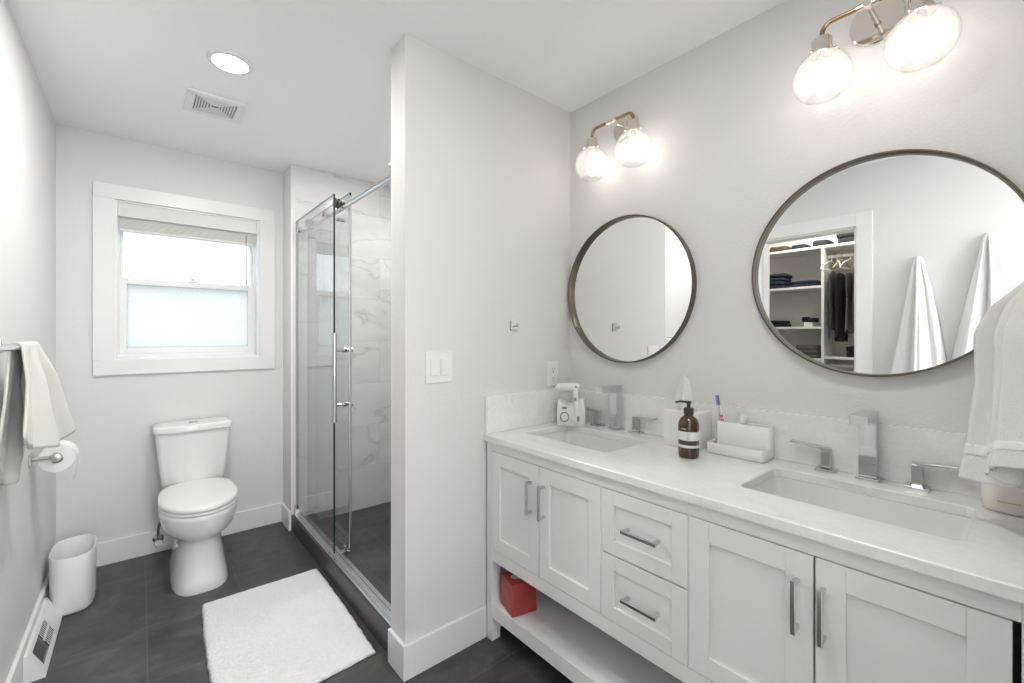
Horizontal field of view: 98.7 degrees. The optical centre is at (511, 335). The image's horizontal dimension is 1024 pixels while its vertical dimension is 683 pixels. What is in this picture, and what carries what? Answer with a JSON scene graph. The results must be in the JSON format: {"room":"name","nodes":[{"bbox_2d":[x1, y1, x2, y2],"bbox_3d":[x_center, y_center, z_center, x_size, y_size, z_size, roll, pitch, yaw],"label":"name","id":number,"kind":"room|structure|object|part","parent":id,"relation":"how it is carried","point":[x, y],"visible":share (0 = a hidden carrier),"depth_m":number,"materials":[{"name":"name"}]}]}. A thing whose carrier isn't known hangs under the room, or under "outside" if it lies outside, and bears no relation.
{"room":"bathroom","nodes":[
{"label":"bathroom","id":0,"kind":"room"},
{"bbox_2d":[0,0,55,682],"bbox_3d":[-0.664,0.075,0.155,0.120,2.440,5.695,0,0,-40],"label":"wall","id":1,"kind":"structure","parent":0,"point":[27,122],"depth_m":1.73,"materials":[{"name":"white paint"}]},
{"bbox_2d":[0,339,20,352],"bbox_3d":[-1.423,0.033,1.207,0.079,0.044,0.654,0,0,-40],"label":"towel bar","id":2,"kind":"object","parent":1,"relation":"attached to","point":[3,347],"visible":0.77,"depth_m":1.22,"materials":[{"name":"silver metal"}]},
{"bbox_3d":[-1.623,0.033,1.437,0.070,0.044,0.044,0,0,-40],"label":"post","id":3,"kind":"part","parent":2,"relation":"part of","materials":[{"name":"silver metal"}]},
{"bbox_2d":[0,341,75,484],"bbox_3d":[-1.514,0.235,1.381,0.118,0.436,0.565,0,0,-35],"label":"hand towel","id":4,"kind":"object","parent":2,"relation":"hanging from","point":[36,414],"visible":0.98,"depth_m":1.36,"materials":[{"name":"white fabric"}]},
{"bbox_2d":[5,571,48,682],"bbox_3d":[-1.819,1.229,1.626,0.014,0.132,1.929,0,0,-40],"label":"baseboard","id":5,"kind":"structure","parent":1,"relation":"attached to","point":[15,675],"depth_m":1.69,"materials":[{"name":"white paint"}]},
{"bbox_2d":[28,453,61,466],"bbox_3d":[-1.977,0.508,1.876,0.096,0.044,0.162,0,0,-40],"label":"toilet paper holder","id":6,"kind":"object","parent":1,"relation":"attached to","point":[55,457],"visible":0.94,"depth_m":1.82,"materials":[{"name":"silver metal"}]},
{"bbox_3d":[-1.972,0.508,1.803,0.010,0.044,0.044,0,0,-40],"label":"wall plate","id":7,"kind":"part","parent":6,"relation":"part of","materials":[{"name":"silver metal"}]},
{"bbox_3d":[-1.982,0.508,1.881,0.078,0.017,0.148,0,0,-40],"label":"arm","id":8,"kind":"part","parent":6,"relation":"part of","materials":[{"name":"silver metal"}]},
{"bbox_2d":[37,440,78,477],"bbox_3d":[-1.954,0.537,1.899,0.118,0.157,0.104,0,0,-40],"label":"toilet paper roll","id":9,"kind":"object","parent":6,"relation":"on","point":[69,450],"visible":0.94,"depth_m":1.87,"materials":[{"name":"white paper"}]},
{"bbox_2d":[56,124,282,542],"bbox_3d":[-2.118,0.075,2.753,1.252,2.440,0.150,0,0,-40],"label":"wall","id":10,"kind":"structure","parent":0,"point":[113,493],"depth_m":2.57,"materials":[{"name":"white paint"}]},
{"bbox_2d":[152,521,163,545],"bbox_3d":[-2.078,1.075,2.606,0.082,0.327,0.096,0,0,-40],"label":"water supply valve","id":11,"kind":"object","parent":10,"relation":"attached to","point":[158,538],"visible":0.63,"depth_m":2.59,"materials":[{"name":"silver metal"}]},
{"bbox_3d":[-2.069,1.210,2.576,0.040,0.040,0.022,0,0,-40],"label":"knob","id":12,"kind":"part","parent":11,"relation":"part of","materials":[{"name":"silver metal"}]},
{"bbox_2d":[93,181,274,375],"bbox_3d":[-2.041,-0.322,2.809,0.913,1.090,0.167,0,0,-40],"label":"window","id":13,"kind":"structure","parent":10,"relation":"in","point":[162,304],"depth_m":2.77,"materials":[{"name":"white paint"}]},
{"bbox_3d":[-2.086,-0.526,2.859,0.689,0.453,0.032,0,0,-40],"label":"sash","id":14,"kind":"part","parent":13,"relation":"part of","materials":[{"name":"white plastic"}]},
{"bbox_3d":[-2.085,-0.526,2.858,0.665,0.429,0.006,0,0,-40],"label":"pane","id":15,"kind":"part","parent":13,"relation":"part of","materials":[{"name":"glass"}]},
{"bbox_3d":[-2.062,-0.119,2.832,0.697,0.452,0.032,0,0,-40],"label":"sash","id":16,"kind":"part","parent":13,"relation":"part of","materials":[{"name":"white plastic"}]},
{"bbox_3d":[-2.045,-0.323,2.811,0.729,0.920,0.145,0,0,-40],"label":"frame","id":17,"kind":"part","parent":13,"relation":"part of","materials":[{"name":"white plastic"}]},
{"bbox_2d":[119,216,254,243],"bbox_3d":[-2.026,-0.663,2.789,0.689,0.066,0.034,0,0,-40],"label":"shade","id":18,"kind":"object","parent":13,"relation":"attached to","point":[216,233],"depth_m":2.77,"materials":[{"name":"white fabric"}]},
{"bbox_2d":[118,202,256,285],"bbox_3d":[-2.019,-0.556,2.780,0.703,0.432,0.056,0,0,-40],"label":"window blind","id":19,"kind":"object","parent":13,"relation":"attached to","point":[140,219],"visible":1,"depth_m":2.75,"materials":[{"name":"white fabric"}]},
{"bbox_3d":[-2.026,-0.621,2.789,0.689,0.016,0.034,0,0,-40],"label":"rail","id":20,"kind":"part","parent":19,"relation":"part of","materials":[{"name":"white fabric"}]},
{"bbox_3d":[-2.062,-0.119,2.831,0.629,0.384,0.006,0,0,-40],"label":"pane","id":21,"kind":"part","parent":13,"relation":"part of","materials":[{"name":"glass"}]},
{"bbox_2d":[96,502,282,566],"bbox_3d":[-2.027,1.229,2.723,1.112,0.132,0.014,0,0,-40],"label":"baseboard","id":22,"kind":"structure","parent":10,"relation":"attached to","point":[133,546],"depth_m":2.62,"materials":[{"name":"white paint"}]},
{"bbox_2d":[283,164,295,512],"bbox_3d":[-1.575,0.075,3.072,0.030,2.440,0.365,0,0,-40],"label":"wall","id":23,"kind":"structure","parent":0,"point":[289,175],"depth_m":2.97,"materials":[{"name":"white paint"}]},
{"bbox_2d":[281,503,290,530],"bbox_3d":[-1.538,1.229,2.995,0.014,0.132,0.201,0,0,-40],"label":"baseboard","id":24,"kind":"structure","parent":23,"relation":"attached to","point":[285,512],"depth_m":2.98,"materials":[{"name":"white paint"}]},
{"bbox_2d":[291,510,390,654],"bbox_3d":[-0.926,1.241,2.383,0.128,0.108,1.525,0,0,-40],"label":"trim","id":25,"kind":"structure","parent":23,"relation":"attached to","point":[363,609],"depth_m":2.21,"materials":[{"name":"stone"}]},
{"bbox_2d":[293,510,390,627],"bbox_3d":[-0.943,1.176,2.369,0.063,0.022,1.520,0,0,-40],"label":"trim","id":26,"kind":"structure","parent":23,"relation":"attached to","point":[371,594],"depth_m":2.19,"materials":[{"name":"silver metal"}]},
{"bbox_2d":[294,194,334,551],"bbox_3d":[-1.199,0.205,2.658,0.032,1.944,0.745,0,0,-40],"label":"fixed glass panel","id":27,"kind":"object","parent":26,"relation":"on","point":[296,508],"visible":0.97,"depth_m":2.87,"materials":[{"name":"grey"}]},
{"bbox_2d":[337,544,348,554],"bbox_3d":[-0.911,1.160,2.392,0.071,0.034,0.030,0,0,-40],"label":"guide","id":28,"kind":"object","parent":26,"relation":"on","point":[345,550],"visible":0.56,"depth_m":2.38,"materials":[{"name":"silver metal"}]},
{"bbox_2d":[299,164,390,236],"bbox_3d":[-0.929,-0.706,2.388,0.054,0.080,1.510,0,0,-40],"label":"shower rail","id":29,"kind":"object","parent":23,"relation":"attached to","point":[386,180],"visible":0.59,"depth_m":2.26,"materials":[{"name":"silver metal"}]},
{"bbox_2d":[304,192,352,551],"bbox_3d":[-1.141,0.194,2.644,0.110,1.933,0.788,0,0,-40],"label":"door","id":30,"kind":"structure","parent":29,"relation":"hanging from","point":[308,222],"depth_m":2.36,"materials":[{"name":"grey"}]},
{"bbox_3d":[-0.950,0.225,2.355,0.027,0.481,0.027,0,0,-40],"label":"bar handle","id":31,"kind":"part","parent":30,"relation":"part of","materials":[{"name":"silver metal"}]},
{"bbox_2d":[30,501,572,682],"bbox_3d":[-0.179,1.332,0.644,3.051,0.126,5.815,0,0,-40],"label":"floor","id":32,"kind":"structure","parent":0,"point":[135,628],"depth_m":1.95,"materials":[{"name":"stone"}]},
{"bbox_2d":[23,598,61,682],"bbox_3d":[-1.948,1.244,1.836,0.058,0.101,0.482,0,0,-40],"label":"floor vent","id":33,"kind":"object","parent":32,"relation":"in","point":[35,668],"visible":1,"depth_m":1.77,"materials":[{"name":"white metal"}]},
{"bbox_2d":[49,534,96,615],"bbox_3d":[-2.142,1.162,2.150,0.160,0.266,0.300,0,0,-40],"label":"waste bin","id":34,"kind":"object","parent":32,"relation":"on","point":[72,560],"visible":0.91,"depth_m":2.06,"materials":[{"name":"white plastic"}]},
{"bbox_2d":[152,416,237,596],"bbox_3d":[-1.759,0.904,2.463,0.384,0.781,0.719,0,0,-40],"label":"toilet","id":35,"kind":"object","parent":32,"relation":"on","point":[196,502],"visible":1,"depth_m":2.35,"materials":[{"name":"white ceramic"}]},
{"bbox_3d":[-1.921,0.539,2.654,0.384,0.039,0.219,0,0,-40],"label":"tank lid","id":36,"kind":"part","parent":35,"relation":"part of","materials":[{"name":"white ceramic"}]},
{"bbox_3d":[-1.923,0.735,2.656,0.364,0.350,0.204,0,0,-40],"label":"tank","id":37,"kind":"part","parent":35,"relation":"part of","materials":[{"name":"white ceramic"}]},
{"bbox_3d":[-1.694,0.885,2.385,0.348,0.015,0.510,0,0,-40],"label":"seat","id":38,"kind":"part","parent":35,"relation":"part of","materials":[{"name":"white plastic"}]},
{"bbox_3d":[-1.698,0.861,2.390,0.352,0.027,0.528,0,0,-40],"label":"seat lid","id":39,"kind":"part","parent":35,"relation":"part of","materials":[{"name":"white plastic"}]},
{"bbox_3d":[-1.733,1.096,2.432,0.351,0.398,0.629,0,0,-40],"label":"bowl","id":40,"kind":"part","parent":35,"relation":"part of","materials":[{"name":"white ceramic"}]},
{"bbox_2d":[202,569,375,682],"bbox_3d":[-1.012,1.284,1.932,0.566,0.018,0.882,0,0,-40],"label":"bath mat","id":41,"kind":"object","parent":32,"relation":"on","point":[296,628],"visible":1,"depth_m":1.88,"materials":[{"name":"white fabric"}]},
{"bbox_2d":[487,441,1023,682],"bbox_3d":[0.588,0.872,1.462,0.572,0.847,1.555,0,0,-40],"label":"vanity cabinet","id":42,"kind":"object","parent":32,"relation":"on","point":[633,584],"visible":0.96,"depth_m":1.17,"materials":[{"name":"white paint"}]},
{"bbox_3d":[0.015,0.695,1.762,0.019,0.412,0.284,0,0,-40],"label":"door","id":43,"kind":"part","parent":42,"relation":"part of","materials":[{"name":"white paint"}]},
{"bbox_2d":[501,571,536,617],"bbox_3d":[0.027,1.066,1.840,0.112,0.130,0.112,0,0,-26],"label":"tissue box","id":44,"kind":"object","parent":42,"relation":"on","point":[518,597],"visible":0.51,"depth_m":1.79,"materials":[{"name":"red"}]},
{"bbox_3d":[0.061,0.614,1.668,0.033,0.127,0.010,0,0,-40],"label":"handle","id":45,"kind":"part","parent":42,"relation":"part of","materials":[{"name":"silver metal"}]},
{"bbox_3d":[0.105,0.614,1.616,0.033,0.127,0.010,0,0,-40],"label":"handle","id":46,"kind":"part","parent":42,"relation":"part of","materials":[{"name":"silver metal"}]},
{"bbox_3d":[0.201,0.695,1.541,0.019,0.412,0.286,0,0,-40],"label":"door","id":47,"kind":"part","parent":42,"relation":"part of","materials":[{"name":"white paint"}]},
{"bbox_2d":[493,589,683,682],"bbox_3d":[0.600,1.165,1.473,0.534,0.064,1.547,0,0,-40],"label":"shelf","id":48,"kind":"object","parent":42,"relation":"attached to","point":[578,649],"depth_m":1.61,"materials":[{"name":"white paint"}]},
{"bbox_3d":[0.377,0.801,1.295,0.033,0.010,0.120,0,0,-40],"label":"handle","id":49,"kind":"part","parent":42,"relation":"part of","materials":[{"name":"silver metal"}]},
{"bbox_3d":[0.377,0.592,1.295,0.033,0.010,0.120,0,0,-40],"label":"handle","id":50,"kind":"part","parent":42,"relation":"part of","materials":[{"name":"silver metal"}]},
{"bbox_3d":[0.391,0.798,1.317,0.019,0.206,0.293,0,0,-40],"label":"drawer","id":51,"kind":"part","parent":42,"relation":"part of","materials":[{"name":"white paint"}]},
{"bbox_3d":[0.391,0.590,1.317,0.019,0.202,0.293,0,0,-40],"label":"drawer","id":52,"kind":"part","parent":42,"relation":"part of","materials":[{"name":"white paint"}]},
{"bbox_3d":[0.581,0.695,1.091,0.019,0.412,0.289,0,0,-40],"label":"door","id":53,"kind":"part","parent":42,"relation":"part of","materials":[{"name":"white paint"}]},
{"bbox_2d":[483,422,1023,603],"bbox_3d":[0.599,0.435,1.469,0.555,0.026,1.587,0,0,-40],"label":"countertop","id":54,"kind":"structure","parent":42,"relation":"on","point":[990,560],"depth_m":1.13,"materials":[{"name":"white stone"}]},
{"bbox_2d":[555,383,586,426],"bbox_3d":[0.277,0.319,2.079,0.143,0.203,0.088,0,0,16],"label":"water flosser","id":55,"kind":"object","parent":54,"relation":"on","point":[574,413],"visible":1,"depth_m":2.05,"materials":[{"name":"white plastic"}]},
{"bbox_3d":[0.261,0.240,2.065,0.119,0.044,0.036,0,0,19],"label":"reservoir lid","id":56,"kind":"part","parent":55,"relation":"part of","materials":[{"name":"white plastic"}]},
{"bbox_2d":[538,430,634,451],"bbox_3d":[0.303,0.512,1.847,0.308,0.126,0.478,0,0,-40],"label":"undermount sink","id":57,"kind":"object","parent":54,"relation":"in","point":[597,443],"visible":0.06,"depth_m":2.00,"materials":[{"name":"white ceramic"}]},
{"bbox_2d":[586,384,657,434],"bbox_3d":[0.432,0.322,1.957,0.147,0.200,0.408,0,0,-40],"label":"widespread faucet","id":58,"kind":"object","parent":54,"relation":"on","point":[615,391],"visible":0.95,"depth_m":1.97,"materials":[{"name":"silver metal"}]},
{"bbox_3d":[0.379,0.382,2.098,0.048,0.079,0.124,0,0,-40],"label":"lever handle","id":59,"kind":"part","parent":58,"relation":"part of","materials":[{"name":"silver metal"}]},
{"bbox_3d":[0.432,0.322,1.957,0.147,0.200,0.054,0,0,-40],"label":"spout","id":60,"kind":"part","parent":58,"relation":"part of","materials":[{"name":"silver metal"}]},
{"bbox_3d":[0.562,0.382,1.881,0.048,0.079,0.124,0,0,-40],"label":"lever handle","id":61,"kind":"part","parent":58,"relation":"part of","materials":[{"name":"silver metal"}]},
{"bbox_2d":[663,376,710,449],"bbox_3d":[0.676,0.286,1.699,0.106,0.270,0.138,0,0,-40],"label":"tissue box","id":62,"kind":"object","parent":54,"relation":"on","point":[671,416],"visible":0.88,"depth_m":1.68,"materials":[{"name":"white ceramic"}]},
{"bbox_2d":[675,400,699,458],"bbox_3d":[0.616,0.323,1.537,0.070,0.196,0.073,0,0,-40],"label":"soap bottle","id":63,"kind":"object","parent":54,"relation":"on","point":[688,425],"visible":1,"depth_m":1.51,"materials":[{"name":"orange glass"}]},
{"bbox_2d":[707,420,773,462],"bbox_3d":[0.802,0.366,1.553,0.098,0.110,0.195,0,0,-40],"label":"caddy","id":64,"kind":"object","parent":54,"relation":"on","point":[750,442],"visible":0.93,"depth_m":1.53,"materials":[{"name":"white ceramic"}]},
{"bbox_2d":[715,395,723,421],"bbox_3d":[0.773,0.312,1.620,0.020,0.185,0.043,0,0,-40],"label":"toothbrush","id":65,"kind":"object","parent":64,"relation":"in","point":[717,397],"visible":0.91,"depth_m":1.62,"materials":[{"name":"white plastic"}]},
{"bbox_2d":[707,438,772,462],"bbox_3d":[0.800,0.402,1.552,0.094,0.039,0.194,0,0,-40],"label":"tray","id":66,"kind":"object","parent":64,"relation":"on","point":[730,447],"depth_m":1.52,"materials":[{"name":"white ceramic"}]},
{"bbox_2d":[737,414,748,424],"bbox_3d":[0.813,0.341,1.573,0.030,0.130,0.065,0,0,-40],"label":"toothpaste tube","id":67,"kind":"object","parent":64,"relation":"in","point":[743,418],"visible":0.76,"depth_m":1.55,"materials":[{"name":"white plastic"}]},
{"bbox_2d":[751,476,971,556],"bbox_3d":[0.886,0.512,1.157,0.308,0.126,0.476,0,0,-40],"label":"undermount sink","id":68,"kind":"object","parent":54,"relation":"in","point":[925,520],"visible":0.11,"depth_m":1.23,"materials":[{"name":"white ceramic"}]},
{"bbox_2d":[790,410,959,492],"bbox_3d":[1.016,0.322,1.267,0.147,0.200,0.408,0,0,-40],"label":"widespread faucet","id":69,"kind":"object","parent":54,"relation":"on","point":[867,421],"visible":0.95,"depth_m":1.28,"materials":[{"name":"silver metal"}]},
{"bbox_3d":[0.962,0.382,1.407,0.048,0.079,0.124,0,0,-40],"label":"lever handle","id":70,"kind":"part","parent":69,"relation":"part of","materials":[{"name":"silver metal"}]},
{"bbox_3d":[1.016,0.322,1.267,0.147,0.200,0.054,0,0,-40],"label":"spout","id":71,"kind":"part","parent":69,"relation":"part of","materials":[{"name":"silver metal"}]},
{"bbox_3d":[1.145,0.382,1.190,0.048,0.079,0.124,0,0,-40],"label":"lever handle","id":72,"kind":"part","parent":69,"relation":"part of","materials":[{"name":"silver metal"}]},
{"bbox_2d":[981,483,1023,516],"bbox_3d":[1.205,0.322,1.055,0.083,0.198,0.110,0,0,-40],"label":"container","id":73,"kind":"object","parent":54,"relation":"on","point":[1007,500],"visible":0.27,"depth_m":1.04,"materials":[{"name":"beige ceramic"}]},
{"bbox_3d":[0.635,0.605,0.989,0.033,0.120,0.010,0,0,-40],"label":"handle","id":74,"kind":"part","parent":42,"relation":"part of","materials":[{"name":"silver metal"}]},
{"bbox_3d":[0.668,0.605,0.950,0.033,0.120,0.010,0,0,-40],"label":"handle","id":75,"kind":"part","parent":42,"relation":"part of","materials":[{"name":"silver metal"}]},
{"bbox_3d":[0.770,0.695,0.868,0.019,0.412,0.288,0,0,-40],"label":"door","id":76,"kind":"part","parent":42,"relation":"part of","materials":[{"name":"white paint"}]},
{"bbox_2d":[296,165,390,518],"bbox_3d":[-1.178,0.075,3.407,1.009,2.440,0.365,0,0,-40],"label":"wall","id":77,"kind":"structure","parent":0,"point":[371,215],"depth_m":3.15,"materials":[{"name":"stone"}]},
{"bbox_2d":[291,209,292,515],"bbox_3d":[-1.462,0.175,2.923,0.014,2.040,0.008,0,0,-40],"label":"trim","id":78,"kind":"structure","parent":77,"relation":"attached to","point":[291,209],"depth_m":2.92,"materials":[{"name":"white plastic"}]},
{"bbox_2d":[7,0,785,186],"bbox_3d":[-0.179,-1.195,0.644,3.051,0.100,5.815,0,0,-40],"label":"ceiling","id":79,"kind":"structure","parent":0,"point":[316,94],"depth_m":1.80,"materials":[{"name":"white paint"}]},
{"bbox_2d":[183,87,246,123],"bbox_3d":[-1.475,-1.138,2.184,0.237,0.014,0.240,0,0,-40],"label":"ceiling vent","id":80,"kind":"object","parent":79,"relation":"in","point":[197,101],"visible":1,"depth_m":2.17,"materials":[{"name":"white plastic"}]},
{"bbox_2d":[207,49,252,74],"bbox_3d":[-1.177,-1.141,1.839,0.164,0.009,0.164,0,0,-40],"label":"recessed light","id":81,"kind":"object","parent":79,"relation":"in","point":[227,61],"visible":1,"depth_m":1.83,"materials":[{"name":"white paint"}]},
{"bbox_2d":[212,54,247,72],"bbox_3d":[-1.177,-1.139,1.839,0.128,0.006,0.128,0,0,-40],"label":"diffuser","id":82,"kind":"object","parent":81,"relation":"attached to","point":[230,63],"depth_m":1.83,"materials":[{"name":"white plastic"}]},
{"bbox_2d":[391,33,569,643],"bbox_3d":[-0.047,0.075,2.045,1.039,2.440,0.125,0,0,-40],"label":"wall","id":83,"kind":"structure","parent":0,"point":[480,162],"depth_m":1.81,"materials":[{"name":"white paint"}]},
{"bbox_2d":[388,605,486,681],"bbox_3d":[-0.301,1.229,1.821,0.389,0.132,0.139,0,0,-40],"label":"baseboard","id":84,"kind":"structure","parent":83,"relation":"attached to","point":[408,660],"depth_m":1.74,"materials":[{"name":"white paint"}]},
{"bbox_2d":[425,351,451,383],"bbox_3d":[-0.290,0.124,1.752,0.122,0.126,0.010,0,0,-40],"label":"light switch","id":85,"kind":"object","parent":83,"relation":"attached to","point":[438,364],"visible":1,"depth_m":1.75,"materials":[{"name":"white plastic"}]},
{"bbox_2d":[510,320,518,329],"bbox_3d":[0.017,-0.050,1.994,0.038,0.045,0.036,0,0,-40],"label":"towel hook","id":86,"kind":"object","parent":83,"relation":"attached to","point":[513,323],"visible":1,"depth_m":2.00,"materials":[{"name":"silver metal"}]},
{"bbox_2d":[484,388,570,433],"bbox_3d":[0.094,0.341,2.072,0.549,0.162,0.016,0,0,-40],"label":"backsplash","id":87,"kind":"structure","parent":83,"relation":"attached to","point":[502,412],"depth_m":2.02,"materials":[{"name":"white stone"}]},
{"bbox_2d":[547,361,557,386],"bbox_3d":[0.201,0.185,2.167,0.078,0.124,0.010,0,0,-40],"label":"wall outlet","id":88,"kind":"object","parent":83,"relation":"attached to","point":[552,366],"visible":0.96,"depth_m":2.16,"materials":[{"name":"white plastic"}]},
{"bbox_2d":[550,365,555,382],"bbox_3d":[0.202,0.185,2.165,0.036,0.088,0.004,0,0,-40],"label":"receptacle","id":89,"kind":"object","parent":88,"relation":"attached to","point":[552,367],"depth_m":2.16,"materials":[{"name":"white plastic"}]},
{"bbox_2d":[570,0,1023,433],"bbox_3d":[1.581,0.075,0.832,0.120,2.440,3.830,0,0,-40],"label":"wall","id":90,"kind":"structure","parent":0,"point":[728,130],"depth_m":1.55,"materials":[{"name":"white paint"}]},
{"bbox_2d":[575,112,651,178],"bbox_3d":[0.448,-0.860,1.930,0.189,0.286,0.372,0,0,-40],"label":"wall sconce","id":91,"kind":"object","parent":90,"relation":"attached to","point":[627,127],"visible":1,"depth_m":1.97,"materials":[{"name":"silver metal"}]},
{"bbox_2d":[583,137,598,152],"bbox_3d":[0.366,-0.871,2.000,0.073,0.052,0.073,0,0,-40],"label":"socket","id":92,"kind":"object","parent":91,"relation":"attached to","point":[592,146],"depth_m":1.98,"materials":[{"name":"silver metal"}]},
{"bbox_3d":[0.363,-0.788,2.002,0.052,0.088,0.052,0,0,-40],"label":"light bulb","id":93,"kind":"part","parent":91,"relation":"part of","materials":[{"name":"white glass"}]},
{"bbox_3d":[0.363,-0.788,2.002,0.152,0.142,0.152,0,0,-40],"label":"glass globe","id":94,"kind":"part","parent":91,"relation":"part of"},
{"bbox_3d":[0.434,-0.917,1.919,0.013,0.052,0.233,0,0,-40],"label":"arm","id":95,"kind":"part","parent":91,"relation":"part of","materials":[{"name":"brown metal"}]},
{"bbox_3d":[0.469,-0.937,1.948,0.110,0.020,0.020,0,0,-40],"label":"stem","id":96,"kind":"part","parent":91,"relation":"part of","materials":[{"name":"silver metal"}]},
{"bbox_3d":[0.515,-0.937,1.987,0.015,0.132,0.132,0,0,-40],"label":"wall plate","id":97,"kind":"part","parent":91,"relation":"part of","materials":[{"name":"silver metal"}]},
{"bbox_2d":[624,118,641,135],"bbox_3d":[0.508,-0.871,1.832,0.073,0.052,0.073,0,0,-40],"label":"socket","id":98,"kind":"object","parent":91,"relation":"attached to","point":[633,125],"depth_m":1.81,"materials":[{"name":"silver metal"}]},
{"bbox_3d":[0.505,-0.788,1.834,0.152,0.142,0.152,0,0,-40],"label":"glass globe","id":99,"kind":"part","parent":91,"relation":"part of"},
{"bbox_3d":[0.505,-0.788,1.834,0.052,0.088,0.052,0,0,-40],"label":"light bulb","id":100,"kind":"part","parent":91,"relation":"part of","materials":[{"name":"white glass"}]},
{"bbox_2d":[568,214,696,362],"bbox_3d":[0.507,-0.209,1.984,0.031,0.660,0.660,0,0,-40],"label":"round wall mirror","id":101,"kind":"object","parent":90,"relation":"attached to","point":[632,287],"visible":1,"depth_m":1.96,"materials":[{"name":"brown metal"}]},
{"bbox_2d":[571,388,980,497],"bbox_3d":[0.811,0.341,1.637,0.016,0.162,1.573,0,0,-40],"label":"backsplash","id":102,"kind":"structure","parent":90,"relation":"attached to","point":[899,446],"depth_m":1.38,"materials":[{"name":"white stone"}]},
{"bbox_2d":[792,0,961,105],"bbox_3d":[1.020,-0.860,1.254,0.189,0.286,0.372,0,0,-40],"label":"wall sconce","id":103,"kind":"object","parent":90,"relation":"attached to","point":[875,21],"visible":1,"depth_m":1.29,"materials":[{"name":"silver metal"}]},
{"bbox_3d":[0.934,-0.839,1.327,0.026,0.017,0.026,0,0,-40],"label":"bulb","id":104,"kind":"part","parent":103,"relation":"part of","materials":[{"name":"white glass"}]},
{"bbox_3d":[0.934,-0.788,1.327,0.052,0.088,0.052,0,0,-40],"label":"light bulb","id":105,"kind":"part","parent":103,"relation":"part of","materials":[{"name":"white glass"}]},
{"bbox_3d":[0.934,-0.788,1.327,0.152,0.142,0.152,0,0,-40],"label":"glass globe","id":106,"kind":"part","parent":103,"relation":"part of"},
{"bbox_2d":[809,34,837,61],"bbox_3d":[0.937,-0.871,1.324,0.073,0.052,0.073,0,0,-40],"label":"socket","id":107,"kind":"object","parent":103,"relation":"attached to","point":[822,45],"depth_m":1.31,"materials":[{"name":"silver metal"}]},
{"bbox_3d":[1.006,-0.917,1.242,0.013,0.052,0.233,0,0,-40],"label":"arm","id":108,"kind":"part","parent":103,"relation":"part of","materials":[{"name":"brown metal"}]},
{"bbox_3d":[1.040,-0.937,1.272,0.110,0.020,0.020,0,0,-40],"label":"stem","id":109,"kind":"part","parent":103,"relation":"part of","materials":[{"name":"silver metal"}]},
{"bbox_3d":[1.086,-0.937,1.311,0.015,0.132,0.132,0,0,-40],"label":"wall plate","id":110,"kind":"part","parent":103,"relation":"part of","materials":[{"name":"silver metal"}]},
{"bbox_3d":[1.077,-0.788,1.159,0.052,0.088,0.052,0,0,-40],"label":"light bulb","id":111,"kind":"part","parent":103,"relation":"part of","materials":[{"name":"white glass"}]},
{"bbox_3d":[1.077,-0.839,1.159,0.026,0.017,0.026,0,0,-40],"label":"bulb","id":112,"kind":"part","parent":103,"relation":"part of","materials":[{"name":"white glass"}]},
{"bbox_3d":[1.077,-0.788,1.159,0.152,0.142,0.152,0,0,-40],"label":"glass globe","id":113,"kind":"part","parent":103,"relation":"part of"},
{"bbox_2d":[904,0,941,22],"bbox_3d":[1.079,-0.871,1.156,0.073,0.052,0.073,0,0,-40],"label":"socket","id":114,"kind":"object","parent":103,"relation":"attached to","point":[917,9],"depth_m":1.15,"materials":[{"name":"white glass"}]},
{"bbox_2d":[751,149,1023,376],"bbox_3d":[1.072,-0.209,1.315,0.031,0.660,0.660,0,0,-40],"label":"round wall mirror","id":115,"kind":"object","parent":90,"relation":"attached to","point":[890,263],"visible":0.92,"depth_m":1.28,"materials":[{"name":"brown metal"}]},
{"bbox_3d":[1.095,-0.138,0.873,0.044,0.045,0.040,0,0,-40],"label":"robe hook","id":116,"kind":"object","parent":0,"visible":0},
{"bbox_2d":[958,281,1023,487],"bbox_3d":[1.074,0.097,0.944,0.248,0.463,0.165,0,0,-40],"label":"bath towel","id":117,"kind":"object","parent":116,"relation":"hanging from","point":[994,443],"visible":1,"depth_m":0.92,"materials":[{"name":"white fabric"}]}
]}

